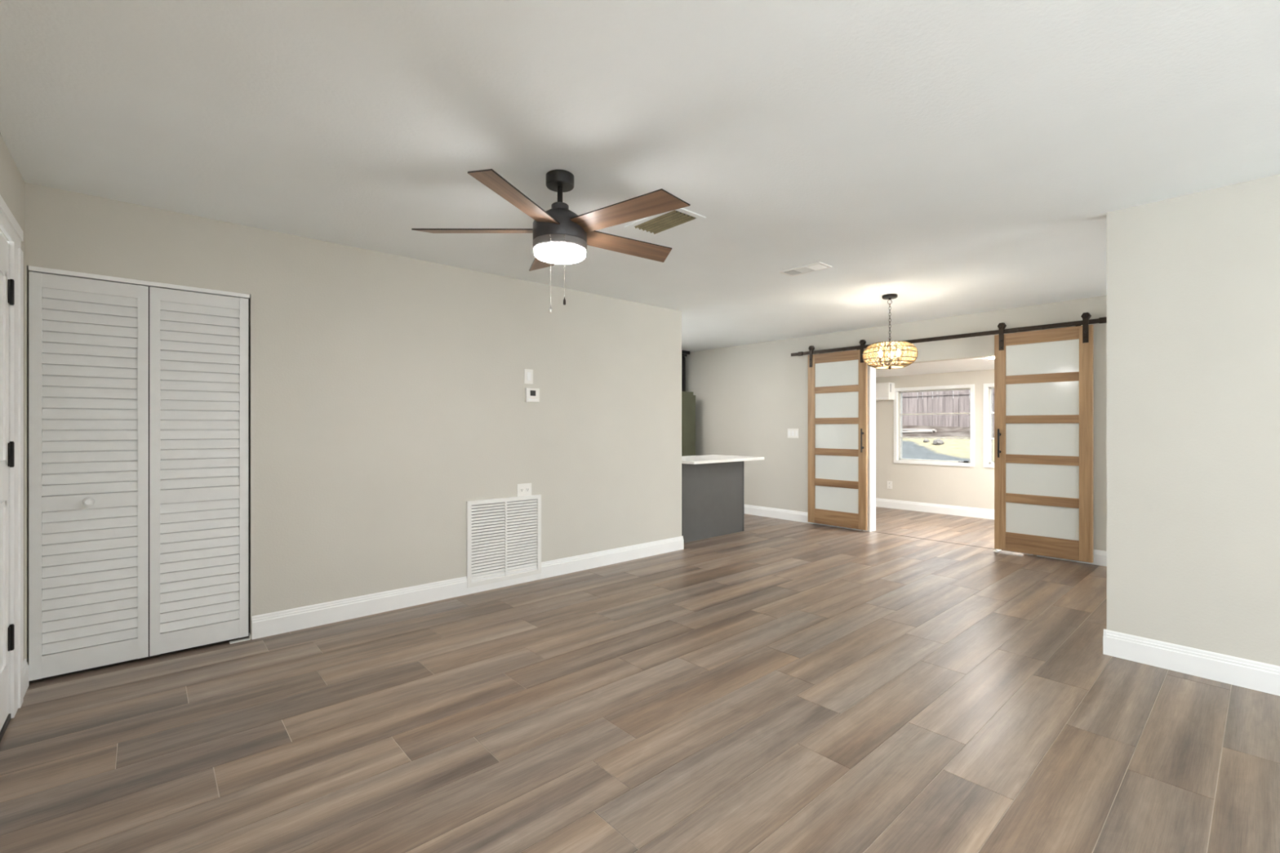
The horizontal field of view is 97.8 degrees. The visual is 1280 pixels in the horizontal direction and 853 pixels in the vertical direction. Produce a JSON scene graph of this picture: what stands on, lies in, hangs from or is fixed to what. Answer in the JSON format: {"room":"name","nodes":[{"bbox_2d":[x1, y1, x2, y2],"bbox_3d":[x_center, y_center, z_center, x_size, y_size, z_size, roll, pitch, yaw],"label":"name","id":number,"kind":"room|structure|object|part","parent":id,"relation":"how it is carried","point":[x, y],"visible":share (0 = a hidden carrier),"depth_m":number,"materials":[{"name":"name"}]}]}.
{"room":"empty living room","nodes":[
{"label":"empty living room","id":0,"kind":"room"},
{"bbox_2d":[0,133,24,659],"bbox_3d":[-1.574,0.538,1.030,0.120,3.440,9.870,0,0,-42],"label":"wall","id":1,"kind":"structure","parent":0,"point":[11,182],"depth_m":2.49,"materials":[{"name":"beige paint"}]},
{"bbox_2d":[0,195,23,742],"bbox_3d":[-2.507,0.183,2.111,0.119,2.150,1.085,0,0,-42],"label":"door","id":2,"kind":"structure","parent":1,"relation":"in","point":[11,255],"depth_m":2.41,"materials":[{"name":"white wood"}]},
{"bbox_2d":[23,658,29,696],"bbox_3d":[-2.911,1.191,2.638,0.015,0.135,0.190,0,0,-42],"label":"baseboard","id":3,"kind":"structure","parent":1,"relation":"attached to","point":[26,667],"depth_m":2.66,"materials":[{"name":"white wood"}]},
{"bbox_2d":[24,182,681,664],"bbox_3d":[-1.315,0.538,4.260,4.554,3.440,0.120,0,0,-42],"label":"wall","id":4,"kind":"structure","parent":0,"point":[387,391],"depth_m":3.86,"materials":[{"name":"beige paint"}]},
{"bbox_2d":[28,271,248,681],"bbox_3d":[-2.678,0.239,3.051,0.896,2.038,0.010,0,0,-42],"label":"trim","id":5,"kind":"structure","parent":4,"relation":"attached to","point":[28,271],"depth_m":3.05,"materials":[{"name":"white wood"}]},
{"bbox_2d":[28,266,250,680],"bbox_3d":[-2.638,0.238,3.008,0.890,2.040,0.070,0,0,-42],"label":"closet door","id":6,"kind":"structure","parent":4,"relation":"in","point":[88,339],"depth_m":2.97,"materials":[{"name":"white wood"}]},
{"bbox_3d":[-2.819,0.242,2.873,0.436,1.992,0.032,0,0,-42],"label":"panel","id":7,"kind":"part","parent":6,"relation":"part of","materials":[{"name":"white wood"}]},
{"bbox_3d":[-2.805,0.382,2.841,0.043,0.043,0.042,0,0,-42],"label":"knob","id":8,"kind":"part","parent":6,"relation":"part of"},
{"bbox_3d":[-2.488,0.242,3.167,0.438,1.992,0.032,0,0,-42],"label":"panel","id":9,"kind":"part","parent":6,"relation":"part of","materials":[{"name":"white wood"}]},
{"bbox_2d":[251,536,683,639],"bbox_3d":[-0.926,1.191,4.516,3.660,0.135,0.015,0,0,-42],"label":"baseboard","id":10,"kind":"structure","parent":4,"relation":"attached to","point":[263,625],"depth_m":3.96,"materials":[{"name":"white wood"}]},
{"bbox_2d":[466,494,541,587],"bbox_3d":[-1.063,0.885,4.401,0.637,0.647,0.033,0,0,-42],"label":"air vent","id":11,"kind":"object","parent":4,"relation":"in","point":[501,535],"visible":1,"depth_m":4.38,"materials":[{"name":"white metal"}]},
{"bbox_2d":[517,483,531,496],"bbox_3d":[-0.933,0.511,4.513,0.130,0.100,0.009,0,0,-42],"label":"outlet","id":12,"kind":"object","parent":4,"relation":"attached to","point":[525,489],"visible":1,"depth_m":4.51,"materials":[{"name":"white plastic"}]},
{"bbox_2d":[524,368,533,384],"bbox_3d":[-0.904,-0.406,4.538,0.081,0.119,0.010,0,0,-42],"label":"light switch","id":13,"kind":"object","parent":4,"relation":"attached to","point":[528,373],"visible":1,"depth_m":4.53,"materials":[{"name":"white plastic"}]},
{"bbox_2d":[524,387,539,402],"bbox_3d":[-0.877,-0.255,4.553,0.122,0.112,0.026,0,0,-42],"label":"thermostat","id":14,"kind":"object","parent":4,"relation":"attached to","point":[531,395],"visible":1,"depth_m":4.54,"materials":[{"name":"white plastic"}]},
{"bbox_2d":[0,0,1279,351],"bbox_3d":[1.025,-1.242,3.415,7.174,0.120,9.990,0,0,-42],"label":"ceiling","id":15,"kind":"structure","parent":0,"point":[948,157],"depth_m":2.21,"materials":[{"name":"white paint"}]},
{"bbox_2d":[411,168,690,312],"bbox_3d":[-0.337,-0.845,2.661,1.247,0.673,1.284,0,0,-42],"label":"ceiling fan","id":16,"kind":"object","parent":15,"relation":"hanging from","point":[561,236],"visible":1,"depth_m":2.52,"materials":[{"name":"brown wood"}]},
{"bbox_3d":[-0.771,-0.920,2.630,0.554,0.006,0.138,0,13,0],"label":"blade","id":17,"kind":"part","parent":16,"relation":"part of","materials":[{"name":"brown wood"}]},
{"bbox_3d":[-0.501,-0.920,2.252,0.138,0.006,0.554,14,4,18],"label":"blade","id":18,"kind":"part","parent":16,"relation":"part of","materials":[{"name":"brown wood"}]},
{"bbox_3d":[-0.495,-0.920,3.004,0.138,0.006,0.554,-14,4,-18],"label":"blade","id":19,"kind":"part","parent":16,"relation":"part of","materials":[{"name":"brown wood"}]},
{"bbox_3d":[-0.401,-0.699,2.500,0.004,0.320,0.006,0,0,-42],"label":"pull chain","id":20,"kind":"part","parent":16,"relation":"part of","materials":[{"name":"silver metal"}]},
{"bbox_3d":[-0.339,-0.716,2.500,0.004,0.285,0.006,0,0,-42],"label":"pull chain","id":21,"kind":"part","parent":16,"relation":"part of","materials":[{"name":"silver metal"}]},
{"bbox_3d":[-0.055,-0.920,2.857,0.554,0.006,0.138,0,-13,-36],"label":"blade","id":22,"kind":"part","parent":16,"relation":"part of","materials":[{"name":"brown wood"}]},
{"bbox_3d":[-0.058,-0.920,2.393,0.554,0.006,0.138,0,-13,36],"label":"blade","id":23,"kind":"part","parent":16,"relation":"part of","materials":[{"name":"brown wood"}]},
{"bbox_2d":[624,208,706,236],"bbox_3d":[0.142,-1.177,3.224,0.250,0.014,0.415,0,0,-42],"label":"ceiling vent","id":24,"kind":"object","parent":15,"relation":"in","point":[655,225],"visible":0.91,"depth_m":3.21,"materials":[{"name":"metal"}]},
{"bbox_3d":[0.084,-1.174,3.172,0.010,0.010,0.337,0,0,-42],"label":"blade","id":25,"kind":"part","parent":24,"relation":"part of","materials":[{"name":"metal"}]},
{"bbox_3d":[0.106,-1.174,3.192,0.010,0.010,0.337,0,0,-42],"label":"blade","id":26,"kind":"part","parent":24,"relation":"part of","materials":[{"name":"brown metal"}]},
{"bbox_3d":[0.128,-1.174,3.212,0.010,0.010,0.337,0,0,-42],"label":"blade","id":27,"kind":"part","parent":24,"relation":"part of","materials":[{"name":"brown metal"}]},
{"bbox_3d":[0.151,-1.174,3.232,0.010,0.010,0.337,0,0,-42],"label":"blade","id":28,"kind":"part","parent":24,"relation":"part of","materials":[{"name":"brown metal"}]},
{"bbox_3d":[0.173,-1.174,3.252,0.010,0.010,0.337,0,0,-42],"label":"blade","id":29,"kind":"part","parent":24,"relation":"part of","materials":[{"name":"brown metal"}]},
{"bbox_3d":[0.196,-1.174,3.271,0.010,0.010,0.337,0,0,-42],"label":"blade","id":30,"kind":"part","parent":24,"relation":"part of","materials":[{"name":"metal"}]},
{"bbox_2d":[778,262,831,276],"bbox_3d":[1.239,-1.177,4.194,0.174,0.013,0.344,0,0,-42],"label":"ceiling vent","id":31,"kind":"object","parent":15,"relation":"in","point":[817,266],"visible":1,"depth_m":4.17,"materials":[{"name":"white metal"}]},
{"bbox_2d":[862,293,918,369],"bbox_3d":[2.249,-0.847,5.029,0.458,0.670,0.458,0,0,-42],"label":"pendant light","id":32,"kind":"object","parent":15,"relation":"hanging from","point":[900,363],"visible":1,"depth_m":4.91,"materials":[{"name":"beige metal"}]},
{"bbox_3d":[2.249,-0.960,5.029,0.042,0.367,0.016,0,0,3],"label":"chain","id":33,"kind":"part","parent":32,"relation":"part of","materials":[{"name":"black metal"}]},
{"bbox_3d":[2.249,-0.643,5.029,0.452,0.227,0.452,0,0,-42],"label":"lamp shade","id":34,"kind":"part","parent":32,"relation":"part of","materials":[{"name":"wicker"}]},
{"bbox_3d":[2.249,-0.644,5.029,0.458,0.225,0.458,0,0,-42],"label":"wire frame","id":35,"kind":"part","parent":32,"relation":"part of","materials":[{"name":"brown metal"}]},
{"bbox_2d":[0,506,1279,852],"bbox_3d":[1.810,1.283,4.112,9.234,0.050,9.950,0,0,-42],"label":"floor","id":36,"kind":"structure","parent":0,"point":[774,685],"depth_m":2.37,"materials":[{"name":"brown wood"}]},
{"bbox_2d":[681,391,695,456],"bbox_3d":[0.240,0.353,8.447,0.929,1.750,0.880,0,0,-42],"label":"refrigerator","id":37,"kind":"object","parent":36,"relation":"on","point":[688,399],"visible":0.17,"depth_m":8.36,"materials":[{"name":"green metal"}]},
{"bbox_2d":[681,461,744,542],"bbox_3d":[0.615,0.824,6.483,1.268,0.868,0.496,0,0,-42],"label":"base cabinet","id":38,"kind":"object","parent":36,"relation":"on","point":[713,494],"visible":0.55,"depth_m":6.33,"materials":[{"name":"grey paint"}]},
{"bbox_2d":[681,454,764,464],"bbox_3d":[0.708,0.324,6.416,1.326,0.132,0.780,0,0,-42],"label":"countertop","id":39,"kind":"structure","parent":38,"relation":"on","point":[706,459],"depth_m":6.30,"materials":[{"name":"white stone"}]},
{"bbox_3d":[1.237,0.824,6.719,0.024,0.868,0.024,0,0,-42],"label":"corner trim","id":40,"kind":"part","parent":38,"relation":"part of","materials":[{"name":"grey paint"}]},
{"bbox_2d":[684,295,1106,555],"bbox_3d":[3.094,0.538,6.387,0.135,3.440,8.050,0,0,-42],"label":"wall","id":41,"kind":"structure","parent":0,"point":[748,397],"depth_m":7.50,"materials":[{"name":"beige paint"}]},
{"bbox_2d":[787,428,798,438],"bbox_3d":[2.044,0.091,7.461,0.010,0.125,0.170,0,0,-42],"label":"light switch","id":42,"kind":"object","parent":41,"relation":"attached to","point":[792,433],"visible":1,"depth_m":7.46,"materials":[{"name":"white plastic"}]},
{"bbox_2d":[744,504,861,530],"bbox_3d":[1.519,1.191,8.051,0.015,0.135,3.470,0,0,-42],"label":"baseboard","id":43,"kind":"structure","parent":41,"relation":"attached to","point":[797,516],"depth_m":7.60,"materials":[{"name":"white wood"}]},
{"bbox_2d":[808,339,867,530],"bbox_3d":[2.418,0.098,6.906,0.082,2.265,0.780,0,0,-42],"label":"barn door","id":44,"kind":"structure","parent":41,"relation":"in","point":[837,381],"depth_m":6.89,"materials":[{"name":"brown wood"}]},
{"bbox_3d":[2.435,-0.460,6.921,0.037,0.083,0.584,0,0,-42],"label":"rail","id":45,"kind":"part","parent":44,"relation":"part of","materials":[{"name":"brown wood"}]},
{"bbox_3d":[2.435,-0.069,6.921,0.037,0.078,0.584,0,0,-42],"label":"rail","id":46,"kind":"part","parent":44,"relation":"part of","materials":[{"name":"brown wood"}]},
{"bbox_3d":[2.435,0.317,6.921,0.037,0.086,0.584,0,0,-42],"label":"rail","id":47,"kind":"part","parent":44,"relation":"part of","materials":[{"name":"brown wood"}]},
{"bbox_3d":[2.435,0.705,6.921,0.037,0.090,0.584,0,0,-42],"label":"rail","id":48,"kind":"part","parent":44,"relation":"part of","materials":[{"name":"brown wood"}]},
{"bbox_3d":[2.435,1.138,6.921,0.037,0.184,0.584,0,0,-42],"label":"rail","id":49,"kind":"part","parent":44,"relation":"part of","materials":[{"name":"brown wood"}]},
{"bbox_3d":[2.435,-0.652,6.921,0.014,0.304,0.588,0,0,-42],"label":"glass pane","id":50,"kind":"part","parent":44,"relation":"part of","materials":[{"name":"white glass"}]},
{"bbox_3d":[2.435,-0.263,6.921,0.014,0.315,0.588,0,0,-42],"label":"glass pane","id":51,"kind":"part","parent":44,"relation":"part of","materials":[{"name":"white glass"}]},
{"bbox_3d":[2.435,0.122,6.921,0.014,0.308,0.588,0,0,-42],"label":"glass pane","id":52,"kind":"part","parent":44,"relation":"part of","materials":[{"name":"white glass"}]},
{"bbox_3d":[2.435,0.510,6.921,0.014,0.304,0.588,0,0,-42],"label":"glass pane","id":53,"kind":"part","parent":44,"relation":"part of","materials":[{"name":"white glass"}]},
{"bbox_3d":[2.435,0.898,6.921,0.014,0.300,0.588,0,0,-42],"label":"glass pane","id":54,"kind":"part","parent":44,"relation":"part of","materials":[{"name":"white glass"}]},
{"bbox_3d":[2.435,-0.861,6.921,0.037,0.118,0.584,0,0,-42],"label":"rail","id":55,"kind":"part","parent":44,"relation":"part of","materials":[{"name":"brown wood"}]},
{"bbox_3d":[2.635,0.166,6.633,0.044,0.284,0.028,0,0,-42],"label":"handle","id":56,"kind":"part","parent":44,"relation":"part of","materials":[{"name":"black metal"}]},
{"bbox_2d":[871,347,994,364],"bbox_3d":[3.316,-0.764,6.136,0.139,0.075,1.720,0,0,-42],"label":"trim","id":57,"kind":"structure","parent":41,"relation":"attached to","point":[984,353],"depth_m":5.99,"materials":[{"name":"beige paint"}]},
{"bbox_2d":[863,365,1033,555],"bbox_3d":[3.316,0.266,6.136,0.143,1.985,1.720,0,0,-42],"label":"trim","id":58,"kind":"structure","parent":41,"relation":"attached to","point":[871,371],"depth_m":6.69,"materials":[{"name":"white wood"}]},
{"bbox_2d":[874,531,1022,553],"bbox_3d":[3.295,1.258,6.117,0.008,0.003,1.550,0,0,-42],"label":"trim","id":59,"kind":"structure","parent":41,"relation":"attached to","point":[874,531],"depth_m":6.06,"materials":[{"name":"brown wood"}]},
{"bbox_2d":[791,316,1106,356],"bbox_3d":[3.239,-0.947,6.051,0.098,0.053,3.655,0,0,-42],"label":"barn door track","id":60,"kind":"object","parent":41,"relation":"attached to","point":[1100,320],"visible":0.7,"depth_m":5.72,"materials":[{"name":"brown metal"}]},
{"bbox_2d":[994,312,1093,562],"bbox_3d":[3.820,0.098,5.325,0.082,2.265,0.778,0,0,-42],"label":"barn door","id":61,"kind":"structure","parent":60,"relation":"hanging from","point":[1043,379],"depth_m":5.31,"materials":[{"name":"brown wood"}]},
{"bbox_3d":[3.578,0.166,5.569,0.044,0.284,0.028,0,0,-42],"label":"handle","id":62,"kind":"part","parent":61,"relation":"part of","materials":[{"name":"black metal"}]},
{"bbox_3d":[3.837,-0.861,5.340,0.037,0.118,0.582,0,0,-42],"label":"rail","id":63,"kind":"part","parent":61,"relation":"part of","materials":[{"name":"brown wood"}]},
{"bbox_3d":[3.837,-0.460,5.340,0.037,0.083,0.582,0,0,-42],"label":"rail","id":64,"kind":"part","parent":61,"relation":"part of","materials":[{"name":"brown wood"}]},
{"bbox_3d":[3.837,-0.069,5.340,0.037,0.078,0.582,0,0,-42],"label":"rail","id":65,"kind":"part","parent":61,"relation":"part of","materials":[{"name":"brown wood"}]},
{"bbox_3d":[3.837,0.317,5.340,0.037,0.086,0.582,0,0,-42],"label":"rail","id":66,"kind":"part","parent":61,"relation":"part of","materials":[{"name":"brown wood"}]},
{"bbox_3d":[3.837,0.705,5.340,0.037,0.090,0.582,0,0,-42],"label":"rail","id":67,"kind":"part","parent":61,"relation":"part of","materials":[{"name":"brown wood"}]},
{"bbox_3d":[3.837,1.138,5.340,0.037,0.184,0.582,0,0,-42],"label":"rail","id":68,"kind":"part","parent":61,"relation":"part of","materials":[{"name":"brown wood"}]},
{"bbox_3d":[3.837,-0.652,5.340,0.014,0.304,0.586,0,0,-42],"label":"glass pane","id":69,"kind":"part","parent":61,"relation":"part of","materials":[{"name":"white glass"}]},
{"bbox_3d":[3.837,-0.263,5.340,0.014,0.315,0.586,0,0,-42],"label":"glass pane","id":70,"kind":"part","parent":61,"relation":"part of","materials":[{"name":"white glass"}]},
{"bbox_3d":[3.837,0.122,5.340,0.014,0.308,0.586,0,0,-42],"label":"glass pane","id":71,"kind":"part","parent":61,"relation":"part of","materials":[{"name":"white glass"}]},
{"bbox_3d":[3.837,0.510,5.340,0.014,0.304,0.586,0,0,-42],"label":"glass pane","id":72,"kind":"part","parent":61,"relation":"part of","materials":[{"name":"white glass"}]},
{"bbox_3d":[3.837,0.898,5.340,0.014,0.300,0.586,0,0,-42],"label":"glass pane","id":73,"kind":"part","parent":61,"relation":"part of","materials":[{"name":"white glass"}]},
{"bbox_2d":[1036,549,1106,566],"bbox_3d":[4.780,1.191,4.374,0.015,0.135,2.800,0,0,-42],"label":"baseboard","id":74,"kind":"structure","parent":41,"relation":"attached to","point":[1100,557],"depth_m":5.07,"materials":[{"name":"white wood"}]},
{"bbox_2d":[875,369,994,509],"bbox_3d":[5.196,0.243,7.215,0.150,2.030,6.740,0,0,-42],"label":"wall","id":75,"kind":"structure","parent":0,"point":[957,486],"depth_m":8.11,"materials":[{"name":"beige paint"}]},
{"bbox_2d":[875,382,894,400],"bbox_3d":[3.568,-0.537,8.785,0.202,0.260,0.792,0,0,-42],"label":"air conditioner","id":76,"kind":"object","parent":75,"relation":"attached to","point":[884,391],"visible":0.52,"depth_m":8.49,"materials":[{"name":"white plastic"}]},
{"bbox_2d":[887,480,892,488],"bbox_3d":[3.849,0.900,8.614,0.009,0.120,0.080,0,0,-42],"label":"outlet","id":77,"kind":"object","parent":75,"relation":"attached to","point":[889,482],"visible":1,"depth_m":8.61,"materials":[{"name":"white plastic"}]},
{"bbox_2d":[893,384,974,466],"bbox_3d":[4.309,-0.014,8.193,0.160,1.145,1.110,0,0,-42],"label":"window","id":78,"kind":"structure","parent":75,"relation":"in","point":[961,387],"depth_m":8.21,"materials":[{"name":"metal"}]},
{"bbox_3d":[4.335,0.167,8.216,0.040,0.022,0.976,0,0,-42],"label":"sash rail","id":79,"kind":"part","parent":78,"relation":"part of","materials":[{"name":"metal"}]},
{"bbox_3d":[4.335,-0.187,8.216,0.040,0.022,0.976,0,0,-42],"label":"sash rail","id":80,"kind":"part","parent":78,"relation":"part of","materials":[{"name":"metal"}]},
{"bbox_2d":[875,497,994,519],"bbox_3d":[5.135,1.191,7.161,0.015,0.135,6.500,0,0,-42],"label":"baseboard","id":81,"kind":"structure","parent":75,"relation":"attached to","point":[987,513],"depth_m":8.09,"materials":[{"name":"white wood"}]},
{"bbox_2d":[983,382,994,467],"bbox_3d":[5.133,-0.014,7.263,0.160,1.145,1.145,0,0,-42],"label":"window","id":82,"kind":"structure","parent":75,"relation":"in","point":[991,464],"depth_m":7.63,"materials":[{"name":"metal"}]},
{"bbox_3d":[5.167,-0.014,7.293,0.070,1.055,1.055,0,0,-42],"label":"frame","id":83,"kind":"part","parent":82,"relation":"part of","materials":[{"name":"metal"}]},
{"bbox_2d":[875,357,994,377],"bbox_3d":[4.455,-0.832,6.558,2.130,0.120,6.500,0,0,-42],"label":"ceiling","id":84,"kind":"structure","parent":0,"point":[981,363],"depth_m":7.33,"materials":[{"name":"white paint"}]},
{"bbox_2d":[1106,174,1279,666],"bbox_3d":[3.819,0.038,1.782,0.120,2.440,3.598,0,0,-42],"label":"wall","id":85,"kind":"structure","parent":0,"point":[1193,279],"depth_m":2.83,"materials":[{"name":"beige paint"}]},
{"bbox_2d":[1102,629,1279,695],"bbox_3d":[3.765,1.191,1.743,0.015,0.135,3.611,0,0,-42],"label":"baseboard","id":86,"kind":"structure","parent":85,"relation":"attached to","point":[1237,671],"depth_m":2.82,"materials":[{"name":"white wood"}]},
{"bbox_3d":[-2.250,0.038,7.107,7.174,2.440,0.120,0,0,-42],"label":"wall","id":87,"kind":"structure","parent":0,"visible":0},
{"bbox_2d":[681,350,689,391],"bbox_3d":[0.138,-0.862,8.671,1.095,0.640,0.710,0,0,-42],"label":"upper cabinet","id":88,"kind":"object","parent":87,"relation":"attached to","point":[684,353],"visible":0.19,"depth_m":8.74,"materials":[{"name":"black wood"}]},
{"bbox_3d":[0.521,-0.814,8.604,0.498,0.535,0.017,0,0,-42],"label":"door","id":89,"kind":"part","parent":88,"relation":"part of","materials":[{"name":"black wood"}]},
{"bbox_3d":[0.138,-1.142,8.671,1.095,0.080,0.710,0,0,-42],"label":"crown moulding","id":90,"kind":"part","parent":88,"relation":"part of","materials":[{"name":"black metal"}]},
{"label":"outside","id":91,"kind":"structure","parent":0,"visible":0},
{"bbox_2d":[902,399,994,462],"bbox_3d":[7.185,0.120,17.067,16.000,2.576,32.000,0,0,-42],"label":"ground","id":92,"kind":"structure","parent":91,"point":[912,448],"depth_m":14.42,"materials":[{"name":"beige sand"}]},
{"bbox_2d":[902,430,933,433],"bbox_3d":[8.009,0.165,16.742,1.358,0.133,0.150,0,0,32],"label":"fallen branch","id":93,"kind":"object","parent":92,"relation":"on","point":[914,431],"visible":0.61,"depth_m":16.59,"materials":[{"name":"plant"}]},
{"bbox_2d":[933,438,943,444],"bbox_3d":[7.740,0.415,14.489,0.250,0.203,0.243,0,0,-19],"label":"rock","id":94,"kind":"object","parent":92,"relation":"on","point":[937,442],"visible":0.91,"depth_m":14.41,"materials":[{"name":"grey stone"}]},
{"bbox_2d":[902,388,994,427],"bbox_3d":[8.311,-0.906,18.155,0.170,2.079,24.133,0,0,-42],"label":"wooden fence","id":95,"kind":"object","parent":92,"relation":"on","point":[953,401],"visible":0.02,"depth_m":17.10,"materials":[{"name":"grey wood"}]},
{"bbox_3d":[8.299,-0.963,18.055,0.019,0.035,24.000,0,0,-42],"label":"rail","id":96,"kind":"part","parent":95,"relation":"part of","materials":[{"name":"grey wood"}]},
{"bbox_3d":[9.617,-0.882,16.744,0.089,2.000,0.090,0,0,-42],"label":"post","id":97,"kind":"part","parent":95,"relation":"part of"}
]}

